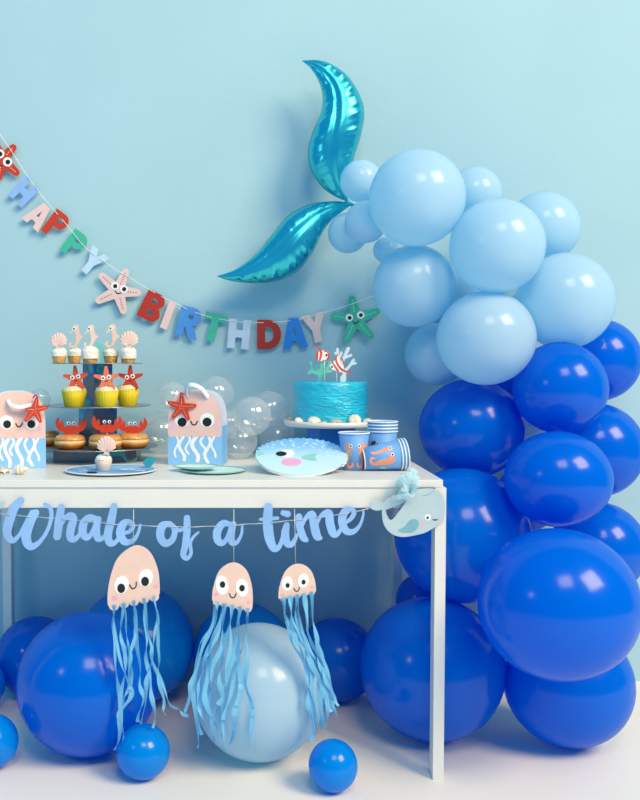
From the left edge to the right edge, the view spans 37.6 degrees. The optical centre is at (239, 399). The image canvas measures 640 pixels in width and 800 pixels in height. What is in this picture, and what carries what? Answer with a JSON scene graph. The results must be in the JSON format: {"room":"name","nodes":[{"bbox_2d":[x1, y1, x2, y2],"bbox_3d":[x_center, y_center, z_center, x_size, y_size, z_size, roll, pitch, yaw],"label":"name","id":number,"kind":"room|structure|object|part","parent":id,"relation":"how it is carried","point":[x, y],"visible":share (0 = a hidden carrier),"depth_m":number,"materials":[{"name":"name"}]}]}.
{"room":"party room","nodes":[
{"label":"party room","id":0,"kind":"room"},
{"bbox_2d":[0,0,639,680],"bbox_3d":[0.250,-0.649,2.995,8.500,3.300,0.120,0,2,0],"label":"wall","id":1,"kind":"structure","parent":0,"point":[174,136],"depth_m":2.93,"materials":[{"name":"paint"}]},
{"bbox_2d":[0,134,379,349],"bbox_3d":[-0.168,-0.527,2.924,1.265,0.739,0.007,0,2,0],"label":"banner","id":2,"kind":"object","parent":1,"relation":"attached to","point":[118,290],"visible":0.98,"depth_m":2.93,"materials":[{"name":"multicoloured"}]},
{"bbox_2d":[217,60,363,282],"bbox_3d":[0.152,-0.687,2.818,0.444,0.665,0.109,0,2,0],"label":"balloon","id":3,"kind":"object","parent":1,"relation":"attached to","point":[336,134],"visible":0.97,"depth_m":2.79,"materials":[{"name":"teal plastic"}]},
{"bbox_2d":[450,263,478,305],"bbox_3d":[0.693,-0.332,2.821,0.199,0.199,0.204,0,2,0],"label":"balloon","id":4,"kind":"object","parent":1,"relation":"attached to","point":[462,288],"visible":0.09,"depth_m":2.73,"materials":[{"name":"rubber"}]},
{"bbox_2d":[500,475,544,530],"bbox_3d":[0.871,0.305,2.859,0.195,0.195,0.202,0,2,0],"label":"balloon","id":5,"kind":"object","parent":1,"relation":"attached to","point":[534,526],"visible":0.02,"depth_m":2.79,"materials":[{"name":"rubber"}]},
{"bbox_2d":[0,681,639,799],"bbox_3d":[0.250,1.049,0.755,8.500,0.100,4.500,0,2,0],"label":"floor","id":6,"kind":"structure","parent":0,"point":[501,760],"depth_m":2.35,"materials":[{"name":"paint"}]},
{"bbox_2d":[0,668,4,698],"bbox_3d":[-0.767,0.835,2.738,0.156,0.156,0.156,-2,3,-42],"label":"balloon","id":7,"kind":"object","parent":6,"relation":"on","point":[2,677],"visible":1,"depth_m":2.73,"materials":[{"name":"rubber"}]},
{"bbox_2d":[0,714,18,767],"bbox_3d":[-0.628,0.861,2.357,0.136,0.136,0.136,-1,3,-25],"label":"balloon","id":8,"kind":"object","parent":6,"relation":"on","point":[9,738],"visible":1,"depth_m":2.33,"materials":[{"name":"rubber"}]},
{"bbox_2d":[0,616,54,693],"bbox_3d":[-0.625,0.786,2.866,0.242,0.241,0.242,-2,3,-42],"label":"balloon","id":9,"kind":"object","parent":6,"relation":"on","point":[14,642],"visible":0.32,"depth_m":2.78,"materials":[{"name":"rubber"}]},
{"bbox_2d":[16,611,157,757],"bbox_3d":[-0.398,0.741,2.449,0.368,0.367,0.368,-2,3,-45],"label":"balloon","id":10,"kind":"object","parent":6,"relation":"on","point":[66,689],"visible":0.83,"depth_m":2.31,"materials":[{"name":"rubber"}]},
{"bbox_2d":[90,591,193,700],"bbox_3d":[-0.312,0.736,2.809,0.348,0.347,0.348,-2,3,-45],"label":"balloon","id":11,"kind":"object","parent":6,"relation":"on","point":[175,629],"visible":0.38,"depth_m":2.71,"materials":[{"name":"rubber"}]},
{"bbox_2d":[116,723,169,780],"bbox_3d":[-0.239,0.865,2.300,0.132,0.133,0.133,-1,3,-25],"label":"balloon","id":12,"kind":"object","parent":6,"relation":"on","point":[143,753],"visible":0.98,"depth_m":2.25,"materials":[{"name":"rubber"}]},
{"bbox_2d":[0,453,445,779],"bbox_3d":[-0.117,0.549,2.605,1.234,0.740,0.653,0,2,0],"label":"table","id":13,"kind":"object","parent":6,"relation":"on","point":[168,486],"visible":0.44,"depth_m":2.27,"materials":[{"name":"white paint"}]},
{"bbox_2d":[0,468,9,473],"bbox_3d":[-0.600,0.181,2.381,0.028,0.013,0.024,0,2,0],"label":"seashell","id":14,"kind":"object","parent":13,"relation":"on","point":[2,471],"visible":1,"depth_m":2.38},
{"bbox_3d":[-0.721,0.546,2.911,0.027,0.721,0.042,0,2,0],"label":"leg","id":15,"kind":"part","parent":13,"relation":"part of","materials":[{"name":"white paint"}]},
{"bbox_2d":[13,465,29,473],"bbox_3d":[-0.552,0.176,2.368,0.042,0.025,0.025,0,2,0],"label":"seashell","id":16,"kind":"object","parent":13,"relation":"on","point":[18,469],"visible":1,"depth_m":2.36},
{"bbox_2d":[0,391,45,468],"bbox_3d":[-0.607,0.079,2.517,0.159,0.206,0.113,-1,3,-17],"label":"bag","id":17,"kind":"object","parent":13,"relation":"on","point":[23,443],"visible":0.95,"depth_m":2.49,"materials":[{"name":"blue paper"}]},
{"bbox_3d":[-0.617,0.077,2.572,0.146,0.206,0.002,-1,3,-17],"label":"panel","id":18,"kind":"part","parent":17,"relation":"part of","materials":[{"name":"white paper"}]},
{"bbox_3d":[-0.578,0.009,2.480,0.081,0.030,0.031,-1,3,-17],"label":"handle","id":19,"kind":"part","parent":17,"relation":"part of","materials":[{"name":"white paper"}]},
{"bbox_2d":[24,395,48,422],"bbox_3d":[-0.540,0.023,2.478,0.064,0.075,0.008,-1,3,-17],"label":"charm","id":20,"kind":"object","parent":17,"relation":"hanging from","point":[35,409],"visible":1,"depth_m":2.47,"materials":[{"name":"red fabric"}]},
{"bbox_2d":[46,363,157,461],"bbox_3d":[-0.412,0.034,2.709,0.345,0.282,0.345,0,2,0],"label":"stand","id":21,"kind":"object","parent":13,"relation":"on","point":[90,409],"visible":0.59,"depth_m":2.66,"materials":[{"name":"blue cardboard"}]},
{"bbox_2d":[46,429,59,445],"bbox_3d":[-0.563,0.110,2.727,0.079,0.044,0.079,0,2,0],"label":"doughnut","id":22,"kind":"object","parent":21,"relation":"on","point":[51,434],"visible":0.32,"depth_m":2.70,"materials":[{"name":"food"}]},
{"bbox_2d":[51,346,66,362],"bbox_3d":[-0.508,-0.128,2.627,0.046,0.048,0.046,0,2,0],"label":"cupcake","id":23,"kind":"object","parent":21,"relation":"on","point":[58,355],"visible":0.96,"depth_m":2.61,"materials":[{"name":"food"}]},
{"bbox_2d":[50,333,66,348],"bbox_3d":[-0.506,-0.161,2.610,0.047,0.054,0.007,0,2,0],"label":"topper","id":24,"kind":"object","parent":23,"relation":"in","point":[58,340],"visible":1,"depth_m":2.61,"materials":[{"name":"pink paper"}]},
{"bbox_2d":[54,434,85,449],"bbox_3d":[-0.475,0.116,2.618,0.087,0.041,0.087,0,2,0],"label":"doughnut","id":25,"kind":"object","parent":21,"relation":"on","point":[62,441],"visible":0.98,"depth_m":2.58,"materials":[{"name":"food"}]},
{"bbox_2d":[55,418,86,433],"bbox_3d":[-0.470,0.083,2.601,0.087,0.069,0.005,0,2,0],"label":"topper","id":26,"kind":"object","parent":25,"relation":"on","point":[68,429],"visible":1,"depth_m":2.60,"materials":[{"name":"red paper"}]},
{"bbox_2d":[61,385,86,406],"bbox_3d":[-0.465,-0.013,2.622,0.070,0.061,0.070,0,2,0],"label":"cupcake","id":27,"kind":"object","parent":21,"relation":"on","point":[73,396],"visible":0.96,"depth_m":2.60,"materials":[{"name":"paper"}]},
{"bbox_2d":[63,365,87,388],"bbox_3d":[-0.457,-0.059,2.600,0.070,0.074,0.006,0,2,0],"label":"topper","id":28,"kind":"object","parent":27,"relation":"on","point":[75,378],"visible":1,"depth_m":2.60,"materials":[{"name":"red paper"}]},
{"bbox_2d":[67,347,80,362],"bbox_3d":[-0.482,-0.131,2.717,0.044,0.046,0.045,0,2,0],"label":"cupcake","id":29,"kind":"object","parent":21,"relation":"on","point":[74,355],"visible":0.91,"depth_m":2.70,"materials":[{"name":"food"}]},
{"bbox_2d":[69,325,82,348],"bbox_3d":[-0.474,-0.178,2.700,0.041,0.079,0.005,0,2,0],"label":"topper","id":30,"kind":"object","parent":29,"relation":"on","point":[75,328],"visible":1,"depth_m":2.70,"materials":[{"name":"pink paper"}]},
{"bbox_2d":[81,346,98,362],"bbox_3d":[-0.418,-0.127,2.607,0.050,0.048,0.050,0,2,0],"label":"cupcake","id":31,"kind":"object","parent":21,"relation":"on","point":[89,354],"visible":0.94,"depth_m":2.59,"materials":[{"name":"food"}]},
{"bbox_2d":[84,325,97,346],"bbox_3d":[-0.415,-0.172,2.600,0.040,0.076,0.005,0,2,0],"label":"topper","id":32,"kind":"object","parent":31,"relation":"on","point":[90,328],"visible":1,"depth_m":2.60,"materials":[{"name":"pink paper"}]},
{"bbox_2d":[94,341,104,362],"bbox_3d":[-0.412,-0.138,2.735,0.040,0.070,0.003,0,2,0],"label":"topper","id":33,"kind":"object","parent":21,"relation":"on","point":[99,345],"visible":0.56,"depth_m":2.73,"materials":[{"name":"paper"}]},
{"bbox_2d":[89,433,121,449],"bbox_3d":[-0.374,0.116,2.591,0.092,0.043,0.092,0,2,0],"label":"doughnut","id":34,"kind":"object","parent":21,"relation":"on","point":[93,439],"visible":0.62,"depth_m":2.57,"materials":[{"name":"food"}]},
{"bbox_2d":[92,416,121,432],"bbox_3d":[-0.366,0.080,2.576,0.084,0.072,0.005,0,2,0],"label":"topper","id":35,"kind":"object","parent":34,"relation":"on","point":[106,428],"visible":0.99,"depth_m":2.57,"materials":[{"name":"red paper"}]},
{"bbox_2d":[95,385,118,406],"bbox_3d":[-0.368,-0.011,2.587,0.067,0.062,0.067,0,2,0],"label":"cupcake","id":36,"kind":"object","parent":21,"relation":"on","point":[106,396],"visible":0.96,"depth_m":2.56,"materials":[{"name":"paper"}]},
{"bbox_2d":[94,366,118,389],"bbox_3d":[-0.366,-0.058,2.565,0.069,0.072,0.006,0,2,0],"label":"topper","id":37,"kind":"object","parent":36,"relation":"on","point":[105,379],"visible":1,"depth_m":2.56,"materials":[{"name":"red paper"}]},
{"bbox_2d":[103,347,118,362],"bbox_3d":[-0.370,-0.129,2.678,0.047,0.045,0.048,0,2,0],"label":"cupcake","id":38,"kind":"object","parent":21,"relation":"on","point":[111,354],"visible":1,"depth_m":2.66,"materials":[{"name":"food"}]},
{"bbox_2d":[105,324,118,347],"bbox_3d":[-0.363,-0.176,2.660,0.041,0.079,0.005,0,2,0],"label":"topper","id":39,"kind":"object","parent":38,"relation":"on","point":[112,328],"visible":1,"depth_m":2.66,"materials":[{"name":"pink paper"}]},
{"bbox_2d":[117,384,138,405],"bbox_3d":[-0.321,-0.016,2.672,0.066,0.064,0.066,0,2,0],"label":"cupcake","id":40,"kind":"object","parent":21,"relation":"on","point":[128,394],"visible":0.87,"depth_m":2.65,"materials":[{"name":"paper"}]},
{"bbox_2d":[118,365,142,388],"bbox_3d":[-0.311,-0.061,2.650,0.072,0.076,0.006,0,2,0],"label":"topper","id":41,"kind":"object","parent":40,"relation":"on","point":[130,378],"visible":0.98,"depth_m":2.65,"materials":[{"name":"red paper"}]},
{"bbox_2d":[119,346,136,362],"bbox_3d":[-0.318,-0.130,2.656,0.049,0.049,0.049,0,2,0],"label":"cupcake","id":42,"kind":"object","parent":21,"relation":"on","point":[127,355],"visible":0.94,"depth_m":2.64,"materials":[{"name":"food"}]},
{"bbox_2d":[120,331,137,348],"bbox_3d":[-0.313,-0.165,2.640,0.052,0.060,0.007,0,2,0],"label":"topper","id":43,"kind":"object","parent":42,"relation":"in","point":[128,338],"visible":1,"depth_m":2.64,"materials":[{"name":"pink paper"}]},
{"bbox_2d":[119,432,148,448],"bbox_3d":[-0.302,0.114,2.647,0.091,0.043,0.090,0,2,0],"label":"doughnut","id":44,"kind":"object","parent":21,"relation":"on","point":[129,440],"visible":0.82,"depth_m":2.61,"materials":[{"name":"food"}]},
{"bbox_2d":[119,418,146,432],"bbox_3d":[-0.302,0.084,2.631,0.084,0.068,0.005,0,2,0],"label":"topper","id":45,"kind":"object","parent":44,"relation":"on","point":[129,429],"visible":0.91,"depth_m":2.63,"materials":[{"name":"red paper"}]},
{"bbox_2d":[65,457,156,475],"bbox_3d":[-0.335,0.169,2.426,0.236,0.034,0.239,0,2,0],"label":"fish plate","id":46,"kind":"object","parent":13,"relation":"on","point":[116,469],"visible":0.92,"depth_m":2.45,"materials":[{"name":"blue"}]},
{"bbox_2d":[95,454,111,470],"bbox_3d":[-0.358,0.163,2.449,0.046,0.044,0.046,0,2,0],"label":"cupcake","id":47,"kind":"object","parent":46,"relation":"on","point":[103,463],"visible":0.97,"depth_m":2.43,"materials":[{"name":"food"}]},
{"bbox_2d":[97,436,115,456],"bbox_3d":[-0.347,0.124,2.432,0.050,0.060,0.007,0,2,0],"label":"topper","id":48,"kind":"object","parent":47,"relation":"in","point":[105,444],"visible":1,"depth_m":2.43,"materials":[{"name":"pink paper"}]},
{"bbox_3d":[-0.335,0.183,2.428,0.236,0.007,0.237,0,2,0],"label":"plate dish","id":49,"kind":"part","parent":46,"relation":"part of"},
{"bbox_2d":[107,509,188,749],"bbox_3d":[-0.222,0.558,2.258,0.197,0.592,0.021,0,2,2],"label":"decoration","id":50,"kind":"object","parent":13,"relation":"hanging from","point":[134,578],"visible":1,"depth_m":2.26,"materials":[{"name":"blue"}]},
{"bbox_2d":[168,383,226,464],"bbox_3d":[-0.120,0.064,2.604,0.152,0.228,0.112,0,2,9],"label":"bag","id":51,"kind":"object","parent":13,"relation":"on","point":[202,438],"visible":1,"depth_m":2.58,"materials":[{"name":"blue paper"}]},
{"bbox_2d":[167,392,196,419],"bbox_3d":[-0.160,0.017,2.571,0.082,0.077,0.009,0,2,9],"label":"charm","id":52,"kind":"object","parent":51,"relation":"hanging from","point":[181,406],"visible":1,"depth_m":2.57,"materials":[{"name":"red fabric"}]},
{"bbox_3d":[-0.118,-0.025,2.559,0.071,0.045,0.031,0,2,9],"label":"handle","id":53,"kind":"part","parent":51,"relation":"part of","materials":[{"name":"white paper"}]},
{"bbox_3d":[-0.111,0.073,2.659,0.152,0.206,0.002,0,2,9],"label":"panel","id":54,"kind":"part","parent":51,"relation":"part of","materials":[{"name":"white paper"}]},
{"bbox_2d":[181,465,245,474],"bbox_3d":[-0.068,0.183,2.431,0.171,0.007,0.173,0,2,0],"label":"plate","id":55,"kind":"object","parent":13,"relation":"on","point":[220,469],"visible":0.84,"depth_m":2.45,"materials":[{"name":"paper"}]},
{"bbox_2d":[172,463,218,469],"bbox_3d":[-0.116,0.175,2.450,0.122,0.007,0.098,0,2,0],"label":"plate","id":56,"kind":"object","parent":55,"relation":"on","point":[192,466],"visible":1,"depth_m":2.47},
{"bbox_2d":[0,467,444,560],"bbox_3d":[-0.062,0.276,2.247,1.114,0.229,0.043,0,2,1],"label":"banner","id":57,"kind":"object","parent":13,"relation":"attached to","point":[423,510],"visible":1,"depth_m":2.26,"materials":[{"name":"blue paper"}]},
{"bbox_3d":[-0.121,0.277,2.261,0.978,0.062,0.007,0,2,0],"label":"cord","id":58,"kind":"part","parent":57,"relation":"part of","materials":[{"name":"silver metal"}]},
{"bbox_2d":[184,509,254,752],"bbox_3d":[-0.050,0.571,2.250,0.173,0.618,0.032,0,2,3],"label":"decoration","id":59,"kind":"object","parent":57,"relation":"hanging from","point":[232,587],"visible":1,"depth_m":2.25,"materials":[{"name":"blue"}]},
{"bbox_2d":[278,509,338,741],"bbox_3d":[0.167,0.546,2.253,0.148,0.569,0.020,0,2,0],"label":"decoration","id":60,"kind":"object","parent":57,"relation":"hanging from","point":[298,580],"visible":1,"depth_m":2.25,"materials":[{"name":"blue"}]},
{"bbox_3d":[0.396,0.201,2.236,0.069,0.079,0.037,0,2,0],"label":"tulle spout","id":61,"kind":"part","parent":57,"relation":"part of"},
{"bbox_2d":[256,438,347,475],"bbox_3d":[0.161,0.147,2.434,0.241,0.083,0.210,0,2,0],"label":"plate","id":62,"kind":"object","parent":13,"relation":"on","point":[296,456],"visible":1,"depth_m":2.42,"materials":[{"name":"blue"}]},
{"bbox_2d":[256,449,264,455],"bbox_3d":[0.047,0.138,2.449,0.024,0.014,0.034,-1,3,-30],"label":"print","id":63,"kind":"object","parent":62,"relation":"attached to","point":[260,452],"depth_m":2.45},
{"bbox_2d":[284,418,377,446],"bbox_3d":[0.267,0.116,2.727,0.278,0.116,0.278,0,2,0],"label":"plate stand","id":64,"kind":"object","parent":13,"relation":"on","point":[326,432],"visible":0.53,"depth_m":2.65,"materials":[{"name":"white paint"}]},
{"bbox_2d":[295,417,302,421],"bbox_3d":[0.168,0.059,2.657,0.026,0.019,0.019,0,2,0],"label":"seashell","id":65,"kind":"object","parent":64,"relation":"on","point":[298,419],"visible":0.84,"depth_m":2.65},
{"bbox_2d":[308,416,320,422],"bbox_3d":[0.208,0.058,2.618,0.037,0.024,0.028,0,2,0],"label":"seashell","id":66,"kind":"object","parent":64,"relation":"on","point":[311,419],"visible":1,"depth_m":2.61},
{"bbox_2d":[293,381,367,422],"bbox_3d":[0.263,0.006,2.723,0.217,0.120,0.217,0,2,0],"label":"cake","id":67,"kind":"object","parent":64,"relation":"on","point":[327,401],"visible":0.97,"depth_m":2.63,"materials":[{"name":"food"}]},
{"bbox_2d":[307,361,332,381],"bbox_3d":[0.227,-0.076,2.660,0.072,0.073,0.004,0,2,0],"label":"topper","id":68,"kind":"object","parent":67,"relation":"on","point":[320,372],"visible":0.87,"depth_m":2.66,"materials":[{"name":"teal paper"}]},
{"bbox_2d":[312,346,329,381],"bbox_3d":[0.228,-0.096,2.628,0.053,0.112,0.006,0,2,0],"label":"topper","id":69,"kind":"object","parent":67,"relation":"on","point":[321,355],"visible":1,"depth_m":2.63,"materials":[{"name":"red paper"}]},
{"bbox_2d":[330,354,350,381],"bbox_3d":[0.282,-0.085,2.619,0.060,0.091,0.006,0,2,0],"label":"topper","id":70,"kind":"object","parent":67,"relation":"on","point":[336,365],"visible":1,"depth_m":2.62,"materials":[{"name":"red paper"}]},
{"bbox_2d":[334,347,356,381],"bbox_3d":[0.302,-0.096,2.679,0.065,0.112,0.004,0,2,0],"label":"topper","id":71,"kind":"object","parent":67,"relation":"on","point":[343,376],"visible":0.84,"depth_m":2.68,"materials":[{"name":"white paper"}]},
{"bbox_3d":[0.267,0.067,2.725,0.278,0.018,0.278,0,2,0],"label":"plate","id":72,"kind":"part","parent":64,"relation":"part of","materials":[{"name":"ceramic"}]},
{"bbox_2d":[348,414,360,422],"bbox_3d":[0.321,0.055,2.614,0.036,0.030,0.021,0,2,0],"label":"seashell","id":73,"kind":"object","parent":64,"relation":"on","point":[354,418],"visible":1,"depth_m":2.61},
{"bbox_2d":[338,431,369,470],"bbox_3d":[0.301,0.134,2.470,0.085,0.100,0.085,0,2,0],"label":"paper cup","id":74,"kind":"object","parent":13,"relation":"on","point":[352,443],"visible":0.92,"depth_m":2.44,"materials":[{"name":"blue"}]},
{"bbox_2d":[345,443,353,467],"bbox_3d":[0.285,0.145,2.443,0.022,0.067,0.016,0,2,0],"label":"print","id":75,"kind":"object","parent":74,"relation":"attached to","point":[349,447],"depth_m":2.44},
{"bbox_2d":[357,443,366,467],"bbox_3d":[0.319,0.145,2.446,0.030,0.067,0.022,0,2,0],"label":"print","id":76,"kind":"object","parent":74,"relation":"attached to","point":[360,446],"depth_m":2.44},
{"bbox_2d":[367,430,397,445],"bbox_3d":[0.385,0.132,2.528,0.085,0.100,0.085,0,2,0],"label":"paper cup","id":77,"kind":"object","parent":13,"relation":"on","point":[375,437],"visible":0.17,"depth_m":2.49,"materials":[{"name":"blue"}]},
{"bbox_2d":[367,427,397,431],"bbox_3d":[0.385,0.123,2.528,0.085,0.100,0.085,0,2,0],"label":"paper cup","id":78,"kind":"object","parent":77,"relation":"on","point":[369,429],"visible":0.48,"depth_m":2.49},
{"bbox_2d":[367,424,397,427],"bbox_3d":[0.385,0.115,2.527,0.085,0.100,0.085,0,2,0],"label":"paper cup","id":79,"kind":"object","parent":78,"relation":"on","point":[369,425],"visible":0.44,"depth_m":2.49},
{"bbox_2d":[367,420,397,424],"bbox_3d":[0.385,0.106,2.527,0.085,0.100,0.085,0,2,0],"label":"paper cup","id":80,"kind":"object","parent":79,"relation":"on","point":[371,422],"visible":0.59,"depth_m":2.50,"materials":[{"name":"paper"}]},
{"bbox_2d":[362,439,403,469],"bbox_3d":[0.371,0.143,2.459,0.109,0.084,0.084,0,2,0],"label":"paper cup","id":81,"kind":"object","parent":13,"relation":"on","point":[388,455],"visible":1,"depth_m":2.43,"materials":[{"name":"blue"}]},
{"bbox_2d":[371,447,392,454],"bbox_3d":[0.368,0.131,2.427,0.058,0.021,0.008,0,2,0],"label":"print","id":82,"kind":"object","parent":81,"relation":"on","point":[374,450],"depth_m":2.43},
{"bbox_2d":[370,454,395,465],"bbox_3d":[0.369,0.155,2.425,0.067,0.034,0.009,0,2,0],"label":"print","id":83,"kind":"object","parent":81,"relation":"attached to","point":[375,459],"depth_m":2.42},
{"bbox_2d":[399,438,406,469],"bbox_3d":[0.380,0.142,2.460,0.108,0.084,0.084,0,2,0],"label":"paper cup","id":84,"kind":"object","parent":81,"relation":"in","point":[400,439],"visible":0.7,"depth_m":2.42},
{"bbox_3d":[0.486,0.546,2.911,0.027,0.721,0.042,0,2,0],"label":"leg","id":85,"kind":"part","parent":13,"relation":"part of","materials":[{"name":"white paint"}]},
{"bbox_2d":[402,438,409,468],"bbox_3d":[0.389,0.141,2.460,0.108,0.084,0.084,0,2,0],"label":"paper cup","id":86,"kind":"object","parent":13,"relation":"on","point":[403,439],"visible":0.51,"depth_m":2.42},
{"bbox_3d":[0.486,0.572,2.300,0.027,0.721,0.042,0,2,0],"label":"leg","id":87,"kind":"part","parent":13,"relation":"part of","materials":[{"name":"white paint"}]},
{"bbox_2d":[193,604,285,665],"bbox_3d":[0.009,0.760,2.800,0.300,0.299,0.300,-2,3,-43],"label":"balloon","id":88,"kind":"object","parent":6,"relation":"on","point":[258,613],"visible":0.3,"depth_m":2.74,"materials":[{"name":"rubber"}]},
{"bbox_2d":[196,622,323,762],"bbox_3d":[0.049,0.753,2.419,0.342,0.345,0.343,-2,3,-43],"label":"balloon","id":89,"kind":"object","parent":6,"relation":"on","point":[277,685],"visible":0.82,"depth_m":2.29,"materials":[{"name":"rubber"}]},
{"bbox_2d":[308,738,357,792],"bbox_3d":[0.222,0.873,2.232,0.117,0.123,0.117,-1,3,-25],"label":"balloon","id":90,"kind":"object","parent":6,"relation":"on","point":[333,766],"visible":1,"depth_m":2.19,"materials":[{"name":"rubber"}]},
{"bbox_2d":[305,618,367,702],"bbox_3d":[0.293,0.785,2.826,0.248,0.247,0.248,-2,3,-42],"label":"balloon","id":91,"kind":"object","parent":6,"relation":"on","point":[341,640],"visible":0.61,"depth_m":2.73,"materials":[{"name":"rubber"}]},
{"bbox_2d":[360,596,505,741],"bbox_3d":[0.520,0.726,2.533,0.387,0.379,0.387,-2,3,-43],"label":"balloon","id":92,"kind":"object","parent":6,"relation":"on","point":[395,653],"visible":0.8,"depth_m":2.40,"materials":[{"name":"rubber"}]},
{"bbox_2d":[396,577,430,603],"bbox_3d":[0.551,0.605,2.833,0.157,0.157,0.166,0,2,0],"label":"balloon","id":93,"kind":"object","parent":92,"relation":"attached to","point":[408,589],"visible":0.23,"depth_m":2.78,"materials":[{"name":"rubber"}]},
{"bbox_2d":[394,468,531,603],"bbox_3d":[0.612,0.372,2.578,0.369,0.369,0.369,-2,3,-44],"label":"balloon","id":94,"kind":"object","parent":92,"relation":"on","point":[481,518],"visible":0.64,"depth_m":2.44,"materials":[{"name":"rubber"}]},
{"bbox_2d":[419,380,526,474],"bbox_3d":[0.672,0.081,2.706,0.300,0.286,0.299,-2,3,-42],"label":"balloon","id":95,"kind":"object","parent":94,"relation":"on","point":[463,424],"visible":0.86,"depth_m":2.60,"materials":[{"name":"rubber"}]},
{"bbox_2d":[405,323,456,384],"bbox_3d":[0.582,-0.137,2.777,0.184,0.184,0.184,-1,3,-19],"label":"balloon","id":96,"kind":"object","parent":95,"relation":"attached to","point":[423,360],"visible":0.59,"depth_m":2.72,"materials":[{"name":"rubber"}]},
{"bbox_2d":[498,377,513,394],"bbox_3d":[0.805,-0.046,2.843,0.176,0.176,0.180,0,2,0],"label":"balloon","id":97,"kind":"object","parent":95,"relation":"attached to","point":[507,385],"visible":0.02,"depth_m":2.75,"materials":[{"name":"rubber"}]},
{"bbox_2d":[477,528,639,682],"bbox_3d":[0.756,0.485,2.223,0.370,0.358,0.368,2,3,41],"label":"balloon","id":98,"kind":"object","parent":94,"relation":"attached to","point":[561,605],"visible":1,"depth_m":2.09,"materials":[{"name":"rubber"}]},
{"bbox_2d":[504,431,613,526],"bbox_3d":[0.820,0.204,2.411,0.264,0.247,0.264,2,3,45],"label":"balloon","id":99,"kind":"object","parent":94,"relation":"on","point":[552,478],"visible":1,"depth_m":2.32,"materials":[{"name":"rubber"}]},
{"bbox_2d":[554,503,639,579],"bbox_3d":[1.011,0.418,2.640,0.259,0.260,0.259,1,3,27],"label":"balloon","id":100,"kind":"object","parent":94,"relation":"attached to","point":[614,526],"visible":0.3,"depth_m":2.54,"materials":[{"name":"rubber"}]},
{"bbox_2d":[573,404,639,494],"bbox_3d":[1.013,0.143,2.668,0.268,0.268,0.268,1,3,24],"label":"balloon","id":101,"kind":"object","parent":100,"relation":"on","point":[614,431],"visible":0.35,"depth_m":2.56,"materials":[{"name":"rubber"}]},
{"bbox_2d":[512,342,608,432],"bbox_3d":[0.873,-0.033,2.551,0.251,0.250,0.250,1,3,30],"label":"balloon","id":102,"kind":"object","parent":101,"relation":"attached to","point":[564,386],"visible":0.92,"depth_m":2.46,"materials":[{"name":"rubber"}]},
{"bbox_2d":[436,291,536,384],"bbox_3d":[0.670,-0.169,2.545,0.261,0.255,0.260,-2,3,-43],"label":"balloon","id":103,"kind":"object","parent":102,"relation":"attached to","point":[483,338],"visible":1,"depth_m":2.45,"materials":[{"name":"rubber"}]},
{"bbox_2d":[373,246,455,326],"bbox_3d":[0.491,-0.322,2.639,0.231,0.231,0.231,-1,3,-20],"label":"balloon","id":104,"kind":"object","parent":103,"relation":"attached to","point":[413,286],"visible":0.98,"depth_m":2.56,"materials":[{"name":"rubber"}]},
{"bbox_2d":[373,237,398,261],"bbox_3d":[0.435,-0.447,2.785,0.077,0.077,0.082,0,2,0],"label":"balloon","id":105,"kind":"object","parent":104,"relation":"attached to","point":[383,246],"visible":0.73,"depth_m":2.75,"materials":[{"name":"rubber"}]},
{"bbox_2d":[369,148,465,246],"bbox_3d":[0.479,-0.546,2.529,0.259,0.260,0.259,-1,3,-25],"label":"balloon","id":106,"kind":"object","parent":104,"relation":"attached to","point":[417,197],"visible":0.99,"depth_m":2.44,"materials":[{"name":"rubber"}]},
{"bbox_2d":[340,159,378,201],"bbox_3d":[0.353,-0.638,2.725,0.122,0.122,0.122,-1,3,-16],"label":"balloon","id":107,"kind":"object","parent":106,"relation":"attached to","point":[356,178],"visible":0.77,"depth_m":2.68,"materials":[{"name":"rubber"}]},
{"bbox_2d":[345,201,382,242],"bbox_3d":[0.361,-0.510,2.681,0.120,0.120,0.120,-1,3,-18],"label":"balloon","id":108,"kind":"object","parent":106,"relation":"attached to","point":[360,225],"visible":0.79,"depth_m":2.64,"materials":[{"name":"rubber"}]},
{"bbox_2d":[328,213,364,252],"bbox_3d":[0.321,-0.497,2.784,0.119,0.119,0.125,0,2,0],"label":"balloon","id":109,"kind":"object","parent":108,"relation":"attached to","point":[338,236],"visible":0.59,"depth_m":2.75,"materials":[{"name":"rubber"}]},
{"bbox_2d":[449,198,545,292],"bbox_3d":[0.688,-0.412,2.505,0.251,0.251,0.251,-2,3,-40],"label":"balloon","id":110,"kind":"object","parent":103,"relation":"on","point":[497,245],"visible":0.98,"depth_m":2.42,"materials":[{"name":"rubber"}]},
{"bbox_2d":[460,166,502,212],"bbox_3d":[0.670,-0.587,2.677,0.160,0.160,0.160,-2,3,-39],"label":"balloon","id":111,"kind":"object","parent":110,"relation":"attached to","point":[481,184],"visible":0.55,"depth_m":2.61,"materials":[{"name":"rubber"}]},
{"bbox_2d":[515,252,616,345],"bbox_3d":[0.900,-0.274,2.591,0.265,0.266,0.265,1,3,27],"label":"balloon","id":112,"kind":"object","parent":102,"relation":"on","point":[571,297],"visible":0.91,"depth_m":2.49,"materials":[{"name":"rubber"}]},
{"bbox_2d":[519,191,580,257],"bbox_3d":[0.885,-0.502,2.731,0.210,0.210,0.210,1,3,22],"label":"balloon","id":113,"kind":"object","parent":112,"relation":"attached to","point":[560,219],"visible":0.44,"depth_m":2.65,"materials":[{"name":"rubber"}]},
{"bbox_2d":[582,321,639,399],"bbox_3d":[1.052,-0.117,2.747,0.240,0.241,0.240,1,3,19],"label":"balloon","id":114,"kind":"object","parent":101,"relation":"attached to","point":[617,348],"visible":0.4,"depth_m":2.64,"materials":[{"name":"rubber"}]},
{"bbox_2d":[504,656,635,748],"bbox_3d":[0.875,0.755,2.494,0.336,0.329,0.336,1,3,26],"label":"balloon","id":115,"kind":"object","parent":6,"relation":"on","point":[588,713],"visible":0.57,"depth_m":2.36,"materials":[{"name":"rubber"}]}
]}

